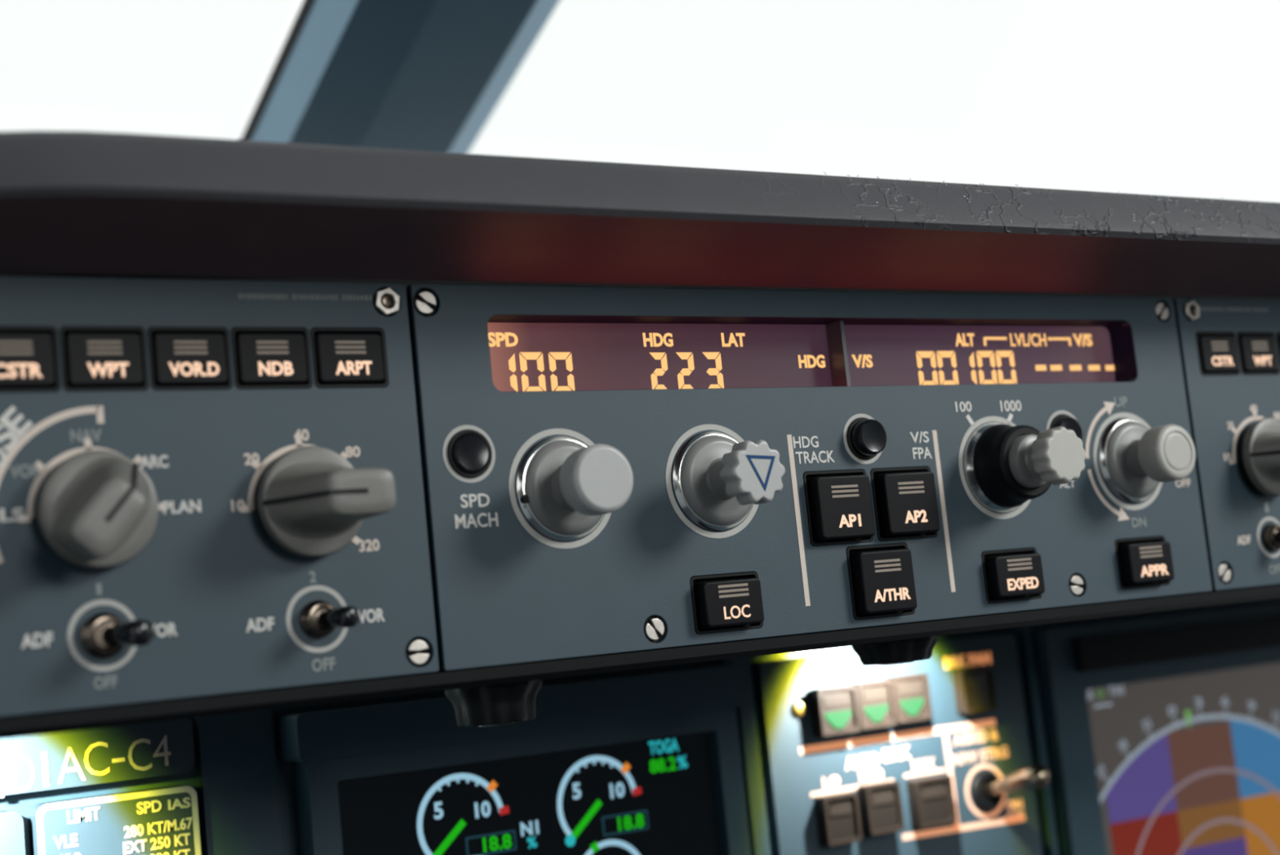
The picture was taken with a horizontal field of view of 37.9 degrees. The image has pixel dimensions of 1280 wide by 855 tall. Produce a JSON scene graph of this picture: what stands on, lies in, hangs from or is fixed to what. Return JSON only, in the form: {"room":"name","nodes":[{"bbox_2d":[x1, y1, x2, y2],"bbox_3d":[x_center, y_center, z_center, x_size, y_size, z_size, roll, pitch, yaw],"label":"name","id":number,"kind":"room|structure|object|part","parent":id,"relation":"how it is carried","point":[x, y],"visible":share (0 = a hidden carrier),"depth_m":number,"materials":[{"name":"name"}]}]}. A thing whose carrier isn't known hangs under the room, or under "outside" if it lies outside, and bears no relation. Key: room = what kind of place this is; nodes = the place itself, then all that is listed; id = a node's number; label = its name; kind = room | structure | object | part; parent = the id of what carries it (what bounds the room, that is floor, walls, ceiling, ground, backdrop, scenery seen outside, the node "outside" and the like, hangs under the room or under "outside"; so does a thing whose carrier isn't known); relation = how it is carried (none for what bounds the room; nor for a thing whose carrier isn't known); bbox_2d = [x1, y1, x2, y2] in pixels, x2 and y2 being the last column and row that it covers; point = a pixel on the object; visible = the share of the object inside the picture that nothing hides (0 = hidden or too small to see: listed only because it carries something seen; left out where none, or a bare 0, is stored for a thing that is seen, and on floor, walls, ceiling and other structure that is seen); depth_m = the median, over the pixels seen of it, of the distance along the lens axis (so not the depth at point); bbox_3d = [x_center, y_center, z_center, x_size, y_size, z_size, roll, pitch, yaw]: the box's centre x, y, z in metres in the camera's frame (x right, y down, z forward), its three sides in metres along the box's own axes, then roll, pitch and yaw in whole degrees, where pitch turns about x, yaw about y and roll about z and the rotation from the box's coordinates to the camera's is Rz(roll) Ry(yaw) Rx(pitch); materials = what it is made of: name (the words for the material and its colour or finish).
{"room":"control cabin","nodes":[
{"label":"control cabin","id":0,"kind":"room"},
{"bbox_2d":[240,0,559,153],"bbox_3d":[-0.074,-0.198,0.768,1.794,0.157,0.316,-2,-8,-32],"label":"window frame","id":1,"kind":"structure","parent":0,"point":[417,75],"depth_m":0.81,"materials":[{"name":"blue paint"}]},
{"bbox_2d":[0,130,1279,738],"bbox_3d":[0.035,0.029,0.740,0.924,0.138,0.464,-2,-8,-32],"label":"glareshield","id":2,"kind":"object","parent":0,"point":[81,204],"depth_m":0.48,"materials":[{"name":"black plastic"}]},
{"bbox_2d":[0,275,439,716],"bbox_3d":[-0.131,0.013,0.406,0.193,0.097,0.029,-2,-8,-32],"label":"control panel","id":3,"kind":"object","parent":2,"relation":"attached to","point":[224,602],"depth_m":0.43,"materials":[{"name":"blue paint"}]},
{"bbox_3d":[-0.141,-0.015,0.418,0.019,0.015,0.006,-2,-8,-32],"label":"push button","id":4,"kind":"part","parent":3,"relation":"part of","materials":[{"name":"black plastic"}]},
{"bbox_3d":[-0.117,0.017,0.411,0.026,0.026,0.024,-2,-8,-32],"label":"pointer knob","id":5,"kind":"part","parent":3,"relation":"part of","materials":[{"name":"grey plastic"}]},
{"bbox_3d":[-0.124,-0.015,0.429,0.019,0.015,0.006,-2,-8,-32],"label":"push button","id":6,"kind":"part","parent":3,"relation":"part of","materials":[{"name":"black plastic"}]},
{"bbox_2d":[80,612,154,657],"bbox_3d":[-0.115,0.045,0.413,0.010,0.010,0.016,1,-9,-45],"label":"toggle switch","id":7,"kind":"object","parent":3,"relation":"attached to","point":[104,634],"visible":1,"depth_m":0.41,"materials":[{"name":"metal"}]},
{"bbox_3d":[-0.114,0.046,0.413,0.014,0.006,0.006,-10,-8,35],"label":"lever","id":8,"kind":"part","parent":7,"relation":"part of","materials":[{"name":"black plastic"}]},
{"bbox_3d":[-0.107,-0.016,0.440,0.019,0.015,0.006,-2,-8,-32],"label":"push button","id":9,"kind":"part","parent":3,"relation":"part of","materials":[{"name":"black plastic"}]},
{"bbox_3d":[-0.090,-0.016,0.451,0.019,0.015,0.006,-2,-8,-32],"label":"push button","id":10,"kind":"part","parent":3,"relation":"part of","materials":[{"name":"black plastic"}]},
{"bbox_2d":[238,293,372,300],"bbox_3d":[-0.082,-0.032,0.456,0.035,0.001,0.001,-2,-8,-32],"label":"print","id":11,"kind":"object","parent":3,"relation":"attached to","point":[317,296],"depth_m":0.46},
{"bbox_3d":[-0.074,0.016,0.438,0.026,0.026,0.024,-2,-8,-32],"label":"pointer knob","id":12,"kind":"part","parent":3,"relation":"part of","materials":[{"name":"grey plastic"}]},
{"bbox_2d":[300,600,359,637],"bbox_3d":[-0.073,0.045,0.440,0.009,0.009,0.014,0,-8,-39],"label":"toggle switch","id":13,"kind":"object","parent":3,"relation":"attached to","point":[318,618],"visible":1,"depth_m":0.44,"materials":[{"name":"metal"}]},
{"bbox_3d":[-0.071,0.045,0.440,0.013,0.005,0.005,-11,-9,41],"label":"lever","id":14,"kind":"part","parent":13,"relation":"part of","materials":[{"name":"black plastic"}]},
{"bbox_3d":[-0.072,-0.017,0.461,0.019,0.015,0.006,-2,-8,-32],"label":"push button","id":15,"kind":"part","parent":3,"relation":"part of","materials":[{"name":"black plastic"}]},
{"bbox_2d":[374,288,394,316],"bbox_3d":[-0.065,-0.031,0.469,0.007,0.007,0.001,-2,-8,-32],"label":"nut","id":16,"kind":"object","parent":3,"relation":"attached to","point":[384,298],"depth_m":0.47,"materials":[{"name":"silver metal"}]},
{"bbox_2d":[405,637,429,666],"bbox_3d":[-0.055,0.055,0.460,0.007,0.007,0.001,-2,-8,-32],"label":"screw","id":17,"kind":"object","parent":3,"relation":"attached to","point":[417,649],"depth_m":0.46,"materials":[{"name":"silver metal"}]},
{"bbox_3d":[-0.038,0.072,0.488,0.026,0.011,0.026,-2,-8,-32],"label":"dimmer knob","id":18,"kind":"part","parent":2,"relation":"part of","materials":[{"name":"black plastic"}]},
{"bbox_2d":[0,597,1279,854],"bbox_3d":[0.059,0.164,0.688,0.990,0.169,0.016,-2,-8,-32],"label":"panel","id":19,"kind":"object","parent":2,"relation":"attached to","point":[246,798],"visible":0.02,"depth_m":0.58,"materials":[{"name":"blue paint"}]},
{"bbox_2d":[0,809,25,854],"bbox_3d":[-0.219,0.136,0.516,0.096,0.047,0.008,-2,-8,-32],"label":"placard","id":20,"kind":"object","parent":19,"relation":"attached to","point":[11,822],"visible":1,"depth_m":0.54,"materials":[{"name":"blue paint"}]},
{"bbox_2d":[0,718,195,797],"bbox_3d":[-0.201,0.099,0.534,0.147,0.018,0.008,-2,-8,-32],"label":"placard","id":21,"kind":"object","parent":19,"relation":"attached to","point":[58,760],"visible":0.98,"depth_m":0.55,"materials":[{"name":"blue paint"}]},
{"bbox_2d":[28,784,201,854],"bbox_3d":[-0.155,0.133,0.556,0.048,0.048,0.008,-2,-8,-32],"label":"placard","id":22,"kind":"object","parent":19,"relation":"attached to","point":[165,820],"visible":1,"depth_m":0.56,"materials":[{"name":"blue paint"}]},
{"bbox_2d":[275,664,751,854],"bbox_3d":[-0.033,0.157,0.623,0.169,0.138,0.018,-2,-8,-32],"label":"display","id":23,"kind":"object","parent":19,"relation":"attached to","point":[648,763],"visible":0.99,"depth_m":0.63,"materials":[{"name":"blue paint"}]},
{"bbox_2d":[275,664,745,760],"bbox_3d":[-0.039,0.095,0.630,0.169,0.014,0.018,-2,-8,-32],"label":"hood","id":24,"kind":"object","parent":23,"relation":"attached to","point":[605,717],"depth_m":0.63,"materials":[{"name":"paint"}]},
{"bbox_2d":[750,633,1042,854],"bbox_3d":[0.102,0.131,0.714,0.127,0.094,0.014,-2,-8,-32],"label":"panel","id":25,"kind":"object","parent":19,"relation":"attached to","point":[798,766],"depth_m":0.71,"materials":[{"name":"blue paint"}]},
{"bbox_2d":[808,684,861,736],"bbox_3d":[0.073,0.105,0.696,0.018,0.018,0.006,-2,-8,-32],"label":"light","id":26,"kind":"object","parent":25,"relation":"attached to","point":[834,708],"visible":1,"depth_m":0.69,"materials":[{"name":"black"}]},
{"bbox_3d":[0.073,0.144,0.689,0.016,0.018,0.006,-2,-8,-32],"label":"push button","id":27,"kind":"part","parent":25,"relation":"part of","materials":[{"name":"grey plastic"}]},
{"bbox_2d":[848,678,897,728],"bbox_3d":[0.088,0.105,0.706,0.017,0.017,0.006,-2,-8,-32],"label":"light","id":28,"kind":"object","parent":25,"relation":"attached to","point":[876,700],"visible":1,"depth_m":0.70,"materials":[{"name":"black"}]},
{"bbox_3d":[0.090,0.143,0.700,0.016,0.018,0.006,-2,-8,-32],"label":"push button","id":29,"kind":"part","parent":25,"relation":"part of","materials":[{"name":"grey plastic"}]},
{"bbox_2d":[884,672,932,722],"bbox_3d":[0.103,0.103,0.715,0.017,0.018,0.006,-2,-8,-32],"label":"light","id":30,"kind":"object","parent":25,"relation":"attached to","point":[912,697],"visible":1,"depth_m":0.71,"materials":[{"name":"black"}]},
{"bbox_3d":[0.112,0.143,0.714,0.018,0.018,0.006,-2,-8,-32],"label":"push button","id":31,"kind":"part","parent":25,"relation":"part of","materials":[{"name":"grey plastic"}]},
{"bbox_3d":[0.132,0.103,0.733,0.016,0.017,0.006,-2,-8,-32],"label":"push button","id":32,"kind":"part","parent":25,"relation":"part of","materials":[{"name":"black plastic"}]},
{"bbox_2d":[964,763,1049,817],"bbox_3d":[0.144,0.140,0.719,0.021,0.021,0.032,-2,-8,-32],"label":"switch","id":33,"kind":"object","parent":25,"relation":"attached to","point":[988,790],"visible":1,"depth_m":0.73,"materials":[{"name":"silver metal"}]},
{"bbox_3d":[0.145,0.136,0.720,0.009,0.013,0.032,-1,-8,-34],"label":"lever","id":34,"kind":"part","parent":33,"relation":"part of","materials":[{"name":"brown metal"}]},
{"bbox_2d":[1031,602,1279,854],"bbox_3d":[0.248,0.148,0.800,0.194,0.138,0.017,-2,-8,-32],"label":"display","id":35,"kind":"object","parent":19,"relation":"attached to","point":[1162,734],"visible":1,"depth_m":0.79,"materials":[{"name":"glass"}]},
{"bbox_2d":[1073,614,1279,671],"bbox_3d":[0.249,0.091,0.811,0.177,0.013,0.017,-2,-8,-32],"label":"hood","id":36,"kind":"object","parent":35,"relation":"attached to","point":[1171,642],"depth_m":0.79,"materials":[{"name":"black plastic"}]},
{"bbox_3d":[0.126,0.059,0.578,0.902,0.004,0.014,-2,-8,-32],"label":"trim","id":37,"kind":"part","parent":2,"relation":"part of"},
{"bbox_3d":[0.025,0.013,0.504,0.013,0.013,0.010,-2,-8,-32],"label":"stem","id":38,"kind":"part","parent":2,"relation":"part of","materials":[{"name":"grey plastic"}]},
{"bbox_3d":[0.026,0.013,0.502,0.028,0.028,0.022,-2,-8,-32],"label":"rotary knob","id":39,"kind":"part","parent":2,"relation":"part of","materials":[{"name":"grey plastic"}]},
{"bbox_2d":[406,283,1212,671],"bbox_3d":[0.069,0.007,0.533,0.277,0.097,0.028,-2,-8,-32],"label":"control panel","id":40,"kind":"object","parent":2,"relation":"attached to","point":[504,591],"depth_m":0.52,"materials":[{"name":"blue paint"}]},
{"bbox_2d":[413,289,436,316],"bbox_3d":[-0.055,-0.031,0.475,0.007,0.007,0.001,-2,-8,-32],"label":"screw","id":41,"kind":"object","parent":40,"relation":"attached to","point":[424,301],"depth_m":0.47,"materials":[{"name":"silver metal"}]},
{"bbox_3d":[-0.043,0.006,0.472,0.012,0.012,0.002,-2,-8,-32],"label":"round push button","id":42,"kind":"part","parent":40,"relation":"part of","materials":[{"name":"black plastic"}]},
{"bbox_3d":[-0.015,0.015,0.478,0.013,0.013,0.009,-2,-8,-32],"label":"stem","id":43,"kind":"part","parent":40,"relation":"part of","materials":[{"name":"grey plastic"}]},
{"bbox_3d":[-0.014,0.014,0.476,0.028,0.028,0.022,-2,-8,-32],"label":"rotary knob","id":44,"kind":"part","parent":40,"relation":"part of","materials":[{"name":"grey plastic"}]},
{"bbox_2d":[644,615,662,643],"bbox_3d":[0.003,0.054,0.496,0.007,0.007,0.001,-2,-8,-32],"label":"screw","id":45,"kind":"object","parent":40,"relation":"attached to","point":[653,624],"depth_m":0.49,"materials":[{"name":"silver metal"}]},
{"bbox_3d":[0.023,0.048,0.508,0.022,0.015,0.010,-2,-8,-32],"label":"push button","id":46,"kind":"part","parent":40,"relation":"part of","materials":[{"name":"black plastic"}]},
{"bbox_2d":[487,315,1137,391],"bbox_3d":[0.058,-0.021,0.548,0.238,0.022,0.011,-2,-8,-32],"label":"display","id":47,"kind":"object","parent":40,"relation":"attached to","point":[528,353],"visible":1,"depth_m":0.55,"materials":[{"name":"black glass"}]},
{"bbox_3d":[0.056,0.023,0.533,0.022,0.021,0.010,-2,-8,-32],"label":"push button","id":48,"kind":"part","parent":40,"relation":"part of","materials":[{"name":"black plastic"}]},
{"bbox_3d":[0.066,0.003,0.539,0.012,0.012,0.005,-2,-8,-32],"label":"round push button","id":49,"kind":"part","parent":40,"relation":"part of","materials":[{"name":"black plastic"}]},
{"bbox_3d":[0.069,0.044,0.537,0.022,0.021,0.010,-2,-8,-32],"label":"push button","id":50,"kind":"part","parent":40,"relation":"part of","materials":[{"name":"black plastic"}]},
{"bbox_3d":[0.077,0.022,0.546,0.022,0.021,0.010,-2,-8,-32],"label":"push button","id":51,"kind":"part","parent":40,"relation":"part of","materials":[{"name":"black plastic"}]},
{"bbox_3d":[0.112,0.045,0.564,0.022,0.015,0.010,-2,-8,-32],"label":"push button","id":52,"kind":"part","parent":40,"relation":"part of","materials":[{"name":"black plastic"}]},
{"bbox_3d":[0.134,0.002,0.583,0.012,0.012,0.003,-2,-8,-32],"label":"round push button","id":53,"kind":"part","parent":40,"relation":"part of","materials":[{"name":"black plastic"}]},
{"bbox_2d":[1068,573,1081,596],"bbox_3d":[0.134,0.049,0.579,0.007,0.007,0.001,-2,-8,-32],"label":"screw","id":54,"kind":"object","parent":40,"relation":"attached to","point":[1074,580],"depth_m":0.58,"materials":[{"name":"silver metal"}]},
{"bbox_3d":[0.077,0.067,0.561,0.026,0.007,0.026,-2,-8,-32],"label":"dimmer knob","id":55,"kind":"part","parent":2,"relation":"part of","materials":[{"name":"black plastic"}]},
{"bbox_3d":[0.112,0.011,0.561,0.026,0.026,0.013,-2,-8,-32],"label":"knob","id":56,"kind":"part","parent":2,"relation":"part of","materials":[{"name":"black plastic"}]},
{"bbox_3d":[0.117,0.010,0.555,0.028,0.028,0.029,-2,-8,-32],"label":"rotary knob","id":57,"kind":"part","parent":2,"relation":"part of","materials":[{"name":"black plastic"}]},
{"bbox_3d":[0.119,0.009,0.551,0.011,0.011,0.005,-2,-8,-32],"label":"stem","id":58,"kind":"part","parent":2,"relation":"part of","materials":[{"name":"grey plastic"}]},
{"bbox_3d":[0.161,0.009,0.591,0.013,0.013,0.007,-2,-8,-32],"label":"stem","id":59,"kind":"part","parent":2,"relation":"part of","materials":[{"name":"grey plastic"}]},
{"bbox_3d":[0.160,0.043,0.594,0.022,0.016,0.010,-2,-8,-32],"label":"push button","id":60,"kind":"part","parent":2,"relation":"part of","materials":[{"name":"black plastic"}]},
{"bbox_3d":[0.162,0.009,0.589,0.028,0.028,0.020,-2,-8,-32],"label":"rotary knob","id":61,"kind":"part","parent":2,"relation":"part of","materials":[{"name":"grey plastic"}]},
{"bbox_2d":[1173,297,1279,591],"bbox_3d":[0.270,0.001,0.659,0.193,0.098,0.029,-2,-8,-32],"label":"control panel","id":62,"kind":"object","parent":2,"relation":"attached to","point":[1235,516],"depth_m":0.62,"materials":[{"name":"blue paint"}]},
{"bbox_3d":[0.193,-0.025,0.629,0.019,0.015,0.006,-2,-8,-32],"label":"push button","id":63,"kind":"part","parent":62,"relation":"part of","materials":[{"name":"black plastic"}]},
{"bbox_2d":[1200,306,1268,311],"bbox_3d":[0.202,-0.040,0.635,0.035,0.001,0.001,-2,-8,-32],"label":"print","id":64,"kind":"object","parent":62,"relation":"attached to","point":[1201,308],"depth_m":0.63},
{"bbox_3d":[0.216,0.009,0.621,0.026,0.026,0.024,-2,-8,-32],"label":"pointer knob","id":65,"kind":"part","parent":62,"relation":"part of","materials":[{"name":"grey plastic"}]},
{"bbox_3d":[0.210,-0.025,0.640,0.019,0.015,0.006,-2,-8,-32],"label":"push button","id":66,"kind":"part","parent":62,"relation":"part of","materials":[{"name":"black plastic"}]},
{"bbox_2d":[1262,523,1279,550],"bbox_3d":[0.216,0.036,0.623,0.009,0.009,0.014,0,-9,-42],"label":"toggle switch","id":67,"kind":"object","parent":62,"relation":"attached to","point":[1271,531],"visible":1,"depth_m":0.62,"materials":[{"name":"metal"}]},
{"bbox_3d":[0.218,0.036,0.623,0.013,0.005,0.005,-11,-8,38],"label":"lever","id":68,"kind":"part","parent":67,"relation":"part of","materials":[{"name":"black metal"}]},
{"bbox_3d":[0.227,-0.025,0.650,0.019,0.015,0.006,-2,-8,-32],"label":"push button","id":69,"kind":"part","parent":62,"relation":"part of","materials":[{"name":"black plastic"}]}
]}

